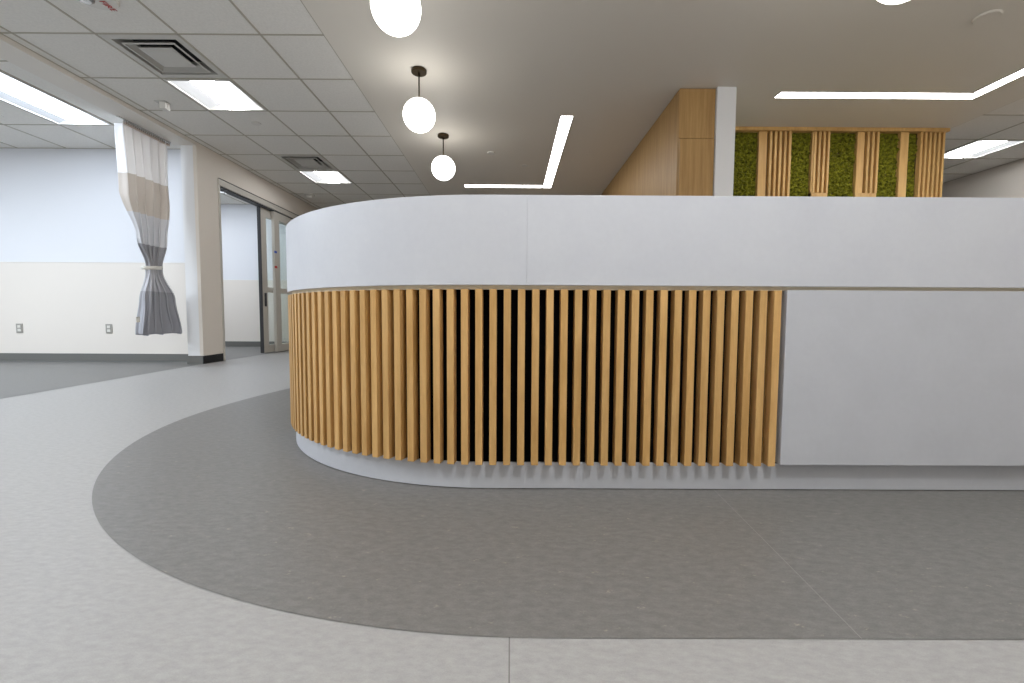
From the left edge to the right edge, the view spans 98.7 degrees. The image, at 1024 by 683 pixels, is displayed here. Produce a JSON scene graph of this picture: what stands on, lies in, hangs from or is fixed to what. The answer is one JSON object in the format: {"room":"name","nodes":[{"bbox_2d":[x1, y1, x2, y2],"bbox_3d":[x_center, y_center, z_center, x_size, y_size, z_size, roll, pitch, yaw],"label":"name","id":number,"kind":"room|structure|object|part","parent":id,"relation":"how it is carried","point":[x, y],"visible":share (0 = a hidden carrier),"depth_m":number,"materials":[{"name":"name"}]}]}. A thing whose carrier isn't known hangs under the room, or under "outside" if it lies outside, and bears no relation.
{"room":"hospital interior","nodes":[
{"label":"hospital interior","id":0,"kind":"room"},
{"bbox_2d":[0,58,180,148],"bbox_3d":[-6.122,-2.167,1.093,4.156,0.005,8.873,0,3,0],"label":"ceiling","id":1,"kind":"structure","parent":0,"point":[19,128],"depth_m":4.92,"materials":[{"name":"tile"}]},
{"bbox_2d":[0,71,111,124],"bbox_3d":[-4.664,-2.368,4.220,0.586,0.068,1.196,0,3,0],"label":"light","id":2,"kind":"object","parent":1,"relation":"attached to","point":[15,92],"visible":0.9,"depth_m":4.39,"materials":[{"name":"white plastic"}]},
{"bbox_2d":[0,148,187,353],"bbox_3d":[-6.099,-1.140,5.640,4.220,2.780,0.100,0,3,0],"label":"wall","id":3,"kind":"structure","parent":0,"point":[56,204],"depth_m":5.59,"materials":[{"name":"white paint"}]},
{"bbox_2d":[16,324,22,332],"bbox_3d":[-6.314,-0.170,5.639,0.084,0.120,0.012,0,3,0],"label":"power outlet","id":4,"kind":"object","parent":3,"relation":"attached to","point":[19,327],"visible":1,"depth_m":5.64,"materials":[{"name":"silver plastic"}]},
{"bbox_2d":[0,261,184,262],"bbox_3d":[-6.099,-1.015,5.595,4.220,0.012,0.004,0,3,0],"label":"trim","id":5,"kind":"structure","parent":3,"relation":"attached to","point":[0,261],"depth_m":5.59,"materials":[{"name":"white paint"}]},
{"bbox_2d":[0,353,187,361],"bbox_3d":[-6.106,0.201,5.660,4.220,0.099,0.015,0,3,0],"label":"baseboard","id":6,"kind":"structure","parent":3,"relation":"attached to","point":[3,356],"depth_m":5.65,"materials":[{"name":"grey rubber"}]},
{"bbox_2d":[105,324,112,332],"bbox_3d":[-5.169,-0.164,5.642,0.084,0.120,0.012,0,3,0],"label":"power outlet","id":7,"kind":"object","parent":3,"relation":"attached to","point":[109,329],"visible":1,"depth_m":5.64,"materials":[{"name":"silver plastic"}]},
{"bbox_2d":[0,346,288,398],"bbox_3d":[-5.913,0.338,4.163,4.600,0.001,14.700,0,3,0],"label":"floor","id":8,"kind":"structure","parent":0,"point":[17,378],"depth_m":4.70,"materials":[{"name":"grey laminate"}]},
{"bbox_2d":[180,145,199,355],"bbox_3d":[-3.911,-1.089,5.354,0.146,2.535,0.006,0,3,0],"label":"wall","id":9,"kind":"structure","parent":0,"point":[187,173],"depth_m":5.35,"materials":[{"name":"white paint"}]},
{"bbox_2d":[187,356,202,363],"bbox_3d":[-3.904,0.226,5.423,0.193,0.099,0.008,0,3,0],"label":"baseboard","id":10,"kind":"structure","parent":9,"relation":"attached to","point":[190,359],"depth_m":5.42,"materials":[{"name":"grey rubber"}]},
{"bbox_2d":[193,145,203,355],"bbox_3d":[-3.816,-1.089,5.353,0.044,2.535,0.008,0,3,0],"label":"trim","id":11,"kind":"structure","parent":9,"relation":"attached to","point":[194,146],"depth_m":5.35,"materials":[{"name":"beige paint"}]},
{"bbox_2d":[220,193,249,203],"bbox_3d":[-6.095,-2.506,6.933,4.236,0.005,2.653,0,3,0],"label":"ceiling","id":12,"kind":"structure","parent":0,"point":[225,198],"depth_m":8.00,"materials":[{"name":"tile"}]},
{"bbox_2d":[221,204,288,341],"bbox_3d":[-6.105,-1.299,8.375,4.220,2.780,0.100,0,3,0],"label":"wall","id":13,"kind":"structure","parent":0,"point":[238,221],"depth_m":8.33,"materials":[{"name":"white paint"}]},
{"bbox_2d":[225,341,286,346],"bbox_3d":[-6.112,0.042,8.397,4.220,0.099,0.012,0,3,0],"label":"baseboard","id":14,"kind":"structure","parent":13,"relation":"attached to","point":[227,343],"depth_m":8.39,"materials":[{"name":"grey rubber"}]},
{"bbox_2d":[196,142,317,355],"bbox_3d":[-3.900,-1.288,8.391,0.190,2.780,6.080,0,3,0],"label":"wall","id":15,"kind":"structure","parent":0,"point":[211,166],"depth_m":5.62,"materials":[{"name":"beige paint"}]},
{"bbox_2d":[0,34,195,144],"bbox_3d":[-3.917,-2.178,0.977,0.270,0.145,8.620,0,3,0],"label":"trim","id":16,"kind":"structure","parent":15,"relation":"attached to","point":[11,51],"depth_m":3.98,"materials":[{"name":"white paint"}]},
{"bbox_2d":[203,353,223,363],"bbox_3d":[-3.803,0.216,5.606,0.010,0.099,0.375,0,3,0],"label":"baseboard","id":17,"kind":"structure","parent":15,"relation":"attached to","point":[216,357],"depth_m":5.60,"materials":[{"name":"black rubber"}]},
{"bbox_2d":[218,178,298,360],"bbox_3d":[-3.863,-1.001,6.987,0.160,2.366,2.515,0,3,0],"label":"door","id":18,"kind":"structure","parent":15,"relation":"in","point":[278,215],"depth_m":6.89,"materials":[{"name":"silver metal"}]},
{"bbox_3d":[-3.889,-0.973,7.352,0.044,2.248,1.090,0,3,0],"label":"sliding panel","id":19,"kind":"part","parent":18,"relation":"part of","materials":[{"name":"glass"}]},
{"bbox_3d":[-3.830,-0.989,7.637,0.044,2.248,1.100,0,3,0],"label":"sliding panel","id":20,"kind":"part","parent":18,"relation":"part of","materials":[{"name":"glass"}]},
{"bbox_2d":[0,351,1023,682],"bbox_3d":[-0.803,0.365,4.176,14.820,0.001,14.700,0,3,0],"label":"floor","id":21,"kind":"structure","parent":0,"point":[76,606],"depth_m":0.83,"materials":[{"name":"grey laminate"}]},
{"bbox_2d":[0,0,1023,208],"bbox_3d":[1.417,-2.346,4.024,10.426,0.106,14.713,0,3,0],"label":"ceiling","id":22,"kind":"structure","parent":0,"point":[501,76],"depth_m":3.75,"materials":[{"name":"white paint"}]},
{"bbox_2d":[79,0,119,10],"bbox_3d":[-2.716,-2.222,2.870,0.250,0.064,0.225,0,3,0],"label":"fire alarm","id":23,"kind":"object","parent":22,"relation":"attached to","point":[109,5],"visible":1,"depth_m":2.91,"materials":[{"name":"white plastic"}]},
{"bbox_2d":[154,100,170,110],"bbox_3d":[-3.419,-2.303,4.306,0.110,0.075,0.080,0,3,0],"label":"sensor","id":24,"kind":"object","parent":22,"relation":"attached to","point":[164,105],"visible":1,"depth_m":4.28,"materials":[{"name":"white plastic"}]},
{"bbox_2d":[98,34,227,77],"bbox_3d":[-2.779,-2.345,3.555,0.589,0.118,0.589,0,3,0],"label":"ceiling vent","id":25,"kind":"object","parent":22,"relation":"in","point":[166,56],"visible":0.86,"depth_m":3.56,"materials":[{"name":"grey metal"}]},
{"bbox_2d":[163,79,266,110],"bbox_3d":[-2.780,-2.356,4.167,0.589,0.068,0.588,0,3,0],"label":"light","id":26,"kind":"object","parent":22,"relation":"attached to","point":[211,94],"visible":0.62,"depth_m":4.18,"materials":[{"name":"white plastic"}]},
{"bbox_2d":[251,121,260,125],"bbox_3d":[-2.770,-2.360,4.765,0.100,0.008,0.100,0,3,0],"label":"sprinkler cover","id":27,"kind":"object","parent":22,"relation":"attached to","point":[252,122],"visible":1,"depth_m":4.75,"materials":[{"name":"white plastic"}]},
{"bbox_2d":[275,155,336,169],"bbox_3d":[-2.784,-2.487,5.999,0.589,0.118,0.589,0,3,0],"label":"ceiling vent","id":28,"kind":"object","parent":22,"relation":"in","point":[298,162],"visible":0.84,"depth_m":6.01,"materials":[{"name":"grey metal"}]},
{"bbox_2d":[304,193,314,198],"bbox_3d":[-3.487,-2.498,7.580,0.170,0.066,0.170,0,3,0],"label":"smoke detector","id":29,"kind":"object","parent":22,"relation":"attached to","point":[308,195],"visible":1,"depth_m":7.53,"materials":[{"name":"white plastic"}]},
{"bbox_2d":[298,171,352,183],"bbox_3d":[-2.786,-2.497,6.611,0.589,0.068,0.588,0,3,0],"label":"light","id":30,"kind":"object","parent":22,"relation":"attached to","point":[337,177],"visible":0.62,"depth_m":6.67,"materials":[{"name":"white plastic"}]},
{"bbox_2d":[370,0,420,36],"bbox_3d":[-0.636,-1.956,2.409,0.270,0.509,0.270,0,3,0],"label":"globe pendant","id":31,"kind":"object","parent":22,"relation":"hanging from","point":[397,18],"visible":1,"depth_m":2.36,"materials":[{"name":"white glass"}]},
{"bbox_2d":[403,66,434,132],"bbox_3d":[-0.784,-2.032,3.717,0.270,0.509,0.270,0,3,0],"label":"globe pendant","id":32,"kind":"object","parent":22,"relation":"hanging from","point":[418,113],"visible":1,"depth_m":3.64,"materials":[{"name":"white glass"}]},
{"bbox_3d":[-0.784,-2.153,3.710,0.013,0.211,0.013,0,3,0],"label":"stem","id":33,"kind":"part","parent":32,"relation":"part of","materials":[{"name":"brown metal"}]},
{"bbox_3d":[-0.785,-1.913,3.724,0.270,0.270,0.270,0,3,0],"label":"globe","id":34,"kind":"part","parent":32,"relation":"part of","materials":[{"name":"white glass"}]},
{"bbox_2d":[431,133,454,180],"bbox_3d":[-0.787,-2.109,5.045,0.270,0.509,0.270,0,3,0],"label":"globe pendant","id":35,"kind":"object","parent":22,"relation":"hanging from","point":[443,167],"visible":1,"depth_m":4.97,"materials":[{"name":"white glass"}]},
{"bbox_3d":[-0.788,-1.990,5.052,0.270,0.270,0.270,0,3,0],"label":"globe","id":36,"kind":"part","parent":35,"relation":"part of","materials":[{"name":"white glass"}]},
{"bbox_2d":[464,115,572,187],"bbox_3d":[-0.061,-2.402,5.801,1.381,0.006,2.548,0,3,0],"label":"recessed light","id":37,"kind":"object","parent":22,"relation":"in","point":[565,121],"visible":1,"depth_m":5.74,"materials":[{"name":"white plastic"}]},
{"bbox_3d":[-0.133,-2.472,7.003,1.243,0.006,0.138,0,3,0],"label":"frame","id":38,"kind":"part","parent":37,"relation":"part of","materials":[{"name":"white plastic"}]},
{"bbox_2d":[465,185,542,187],"bbox_3d":[-0.133,-2.473,7.003,1.235,0.004,0.130,0,3,0],"label":"diffuser","id":39,"kind":"object","parent":37,"relation":"attached to","point":[480,186],"depth_m":7.01,"materials":[{"name":"white plastic"}]},
{"bbox_3d":[0.564,-2.399,5.802,0.131,0.006,2.548,0,3,0],"label":"frame","id":40,"kind":"part","parent":37,"relation":"part of","materials":[{"name":"white plastic"}]},
{"bbox_2d":[543,116,572,187],"bbox_3d":[0.564,-2.400,5.802,0.123,0.004,2.540,0,3,0],"label":"diffuser","id":41,"kind":"object","parent":37,"relation":"attached to","point":[564,124],"depth_m":5.38,"materials":[{"name":"white plastic"}]},
{"bbox_2d":[877,0,908,4],"bbox_3d":[1.914,-1.926,2.131,0.270,0.509,0.270,0,3,0],"label":"globe pendant","id":42,"kind":"object","parent":22,"relation":"hanging from","point":[889,2],"visible":1,"depth_m":2.19,"materials":[{"name":"white glass"}]},
{"bbox_2d":[774,68,1023,98],"bbox_3d":[3.403,-2.182,2.313,1.873,0.006,3.663,0,3,0],"label":"recessed light","id":43,"kind":"object","parent":22,"relation":"in","point":[783,94],"visible":1,"depth_m":4.07,"materials":[{"name":"white plastic"}]},
{"bbox_2d":[775,92,981,98],"bbox_3d":[3.399,-2.285,4.085,1.865,0.004,0.105,0,3,0],"label":"diffuser","id":44,"kind":"object","parent":43,"relation":"attached to","point":[833,95],"depth_m":4.08,"materials":[{"name":"white plastic"}]},
{"bbox_3d":[3.399,-2.284,4.085,1.873,0.006,0.113,0,3,0],"label":"frame","id":45,"kind":"part","parent":43,"relation":"part of","materials":[{"name":"white plastic"}]},
{"bbox_3d":[4.283,-2.174,2.258,0.113,0.006,3.548,0,3,0],"label":"frame","id":46,"kind":"part","parent":43,"relation":"part of","materials":[{"name":"white plastic"}]},
{"bbox_2d":[975,69,1023,92],"bbox_3d":[4.283,-2.175,2.258,0.105,0.004,3.540,0,3,0],"label":"diffuser","id":47,"kind":"object","parent":43,"relation":"attached to","point":[1019,73],"depth_m":3.84,"materials":[{"name":"white plastic"}]},
{"bbox_2d":[944,140,1023,158],"bbox_3d":[5.703,-2.382,5.394,0.586,0.068,0.588,0,3,0],"label":"light","id":48,"kind":"object","parent":22,"relation":"attached to","point":[979,148],"visible":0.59,"depth_m":5.41,"materials":[{"name":"white plastic"}]},
{"bbox_2d":[971,9,1002,24],"bbox_3d":[3.254,-2.220,3.014,0.150,0.010,0.150,0,3,0],"label":"sprinkler cover","id":49,"kind":"object","parent":22,"relation":"attached to","point":[988,16],"visible":1,"depth_m":3.00,"materials":[{"name":"white paint"}]},
{"bbox_2d":[92,388,1023,639],"bbox_3d":[2.335,0.437,3.186,8.550,0.001,4.700,0,3,0],"label":"floor","id":50,"kind":"structure","parent":0,"point":[225,500],"depth_m":1.16,"materials":[{"name":"grey laminate"}]},
{"bbox_2d":[286,195,1023,489],"bbox_3d":[1.074,-0.042,2.611,4.500,1.009,2.247,0,3,0],"label":"reception desk","id":51,"kind":"object","parent":50,"relation":"on","point":[467,341],"visible":1,"depth_m":1.50,"materials":[{"name":"grey laminate"}]},
{"bbox_3d":[2.111,0.131,1.519,2.370,0.599,0.038,0,3,0],"label":"panel","id":52,"kind":"part","parent":51,"relation":"part of","materials":[{"name":"grey laminate"}]},
{"bbox_2d":[601,88,715,195],"bbox_3d":[1.667,-1.087,6.351,0.324,2.672,4.622,0,3,0],"label":"wood wall panel","id":53,"kind":"object","parent":50,"relation":"on","point":[675,157],"visible":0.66,"depth_m":4.04,"materials":[{"name":"brown wood"}]},
{"bbox_3d":[1.507,-1.087,6.367,0.004,2.670,4.588,0,3,0],"label":"panel","id":54,"kind":"part","parent":53,"relation":"part of","materials":[{"name":"brown wood"}]},
{"bbox_3d":[1.675,-0.780,4.064,0.314,2.125,0.020,0,3,0],"label":"door","id":55,"kind":"part","parent":53,"relation":"part of","materials":[{"name":"brown wood"}]},
{"bbox_3d":[1.678,-2.066,3.994,0.324,0.439,0.014,0,3,0],"label":"filler panel","id":56,"kind":"part","parent":53,"relation":"part of","materials":[{"name":"brown wood"}]},
{"bbox_2d":[713,87,736,195],"bbox_3d":[1.924,-0.974,4.420,0.170,2.674,0.790,0,3,0],"label":"wall","id":57,"kind":"structure","parent":0,"point":[725,100],"depth_m":3.98,"materials":[{"name":"white paint"}]},
{"bbox_2d":[733,127,949,196],"bbox_3d":[3.320,-0.995,4.926,2.855,2.672,0.165,0,3,0],"label":"wall","id":58,"kind":"structure","parent":0,"point":[768,161],"depth_m":4.83,"materials":[{"name":"brown wood"}]},
{"bbox_3d":[2.292,-0.981,4.897,0.798,2.635,0.065,0,3,0],"label":"moss panel","id":59,"kind":"part","parent":58,"relation":"part of","materials":[{"name":"green plant"}]},
{"bbox_3d":[3.159,-0.976,4.899,0.230,2.635,0.059,0,3,0],"label":"moss panel","id":60,"kind":"part","parent":58,"relation":"part of","materials":[{"name":"green plant"}]},
{"bbox_3d":[3.617,-0.974,4.901,0.303,2.635,0.062,0,3,0],"label":"moss panel","id":61,"kind":"part","parent":58,"relation":"part of","materials":[{"name":"green plant"}]},
{"bbox_3d":[3.327,-2.308,4.805,2.855,0.037,0.075,0,3,0],"label":"trim","id":62,"kind":"part","parent":58,"relation":"part of","materials":[{"name":"brown wood"}]},
{"bbox_3d":[4.122,-0.971,4.902,0.236,2.635,0.059,0,3,0],"label":"moss panel","id":63,"kind":"part","parent":58,"relation":"part of","materials":[{"name":"green plant"}]},
{"bbox_3d":[4.386,-0.970,4.901,0.112,2.635,0.057,0,3,0],"label":"moss panel","id":64,"kind":"part","parent":58,"relation":"part of","materials":[{"name":"green plant"}]},
{"bbox_2d":[942,159,1023,197],"bbox_3d":[6.665,-0.985,4.115,0.100,2.780,14.700,0,3,0],"label":"wall","id":65,"kind":"structure","parent":0,"point":[1007,180],"depth_m":6.06,"materials":[{"name":"beige paint"}]},
{"bbox_3d":[-4.041,-2.326,4.844,0.024,0.008,0.680,0,3,0],"label":"track","id":66,"kind":"object","parent":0,"visible":0},
{"bbox_2d":[114,119,181,335],"bbox_3d":[-4.079,-1.198,4.981,0.167,2.257,0.756,0,3,0],"label":"privacy curtain","id":67,"kind":"object","parent":66,"relation":"hanging from","point":[141,154],"visible":1,"depth_m":4.90,"materials":[{"name":"fabric"}]}
]}

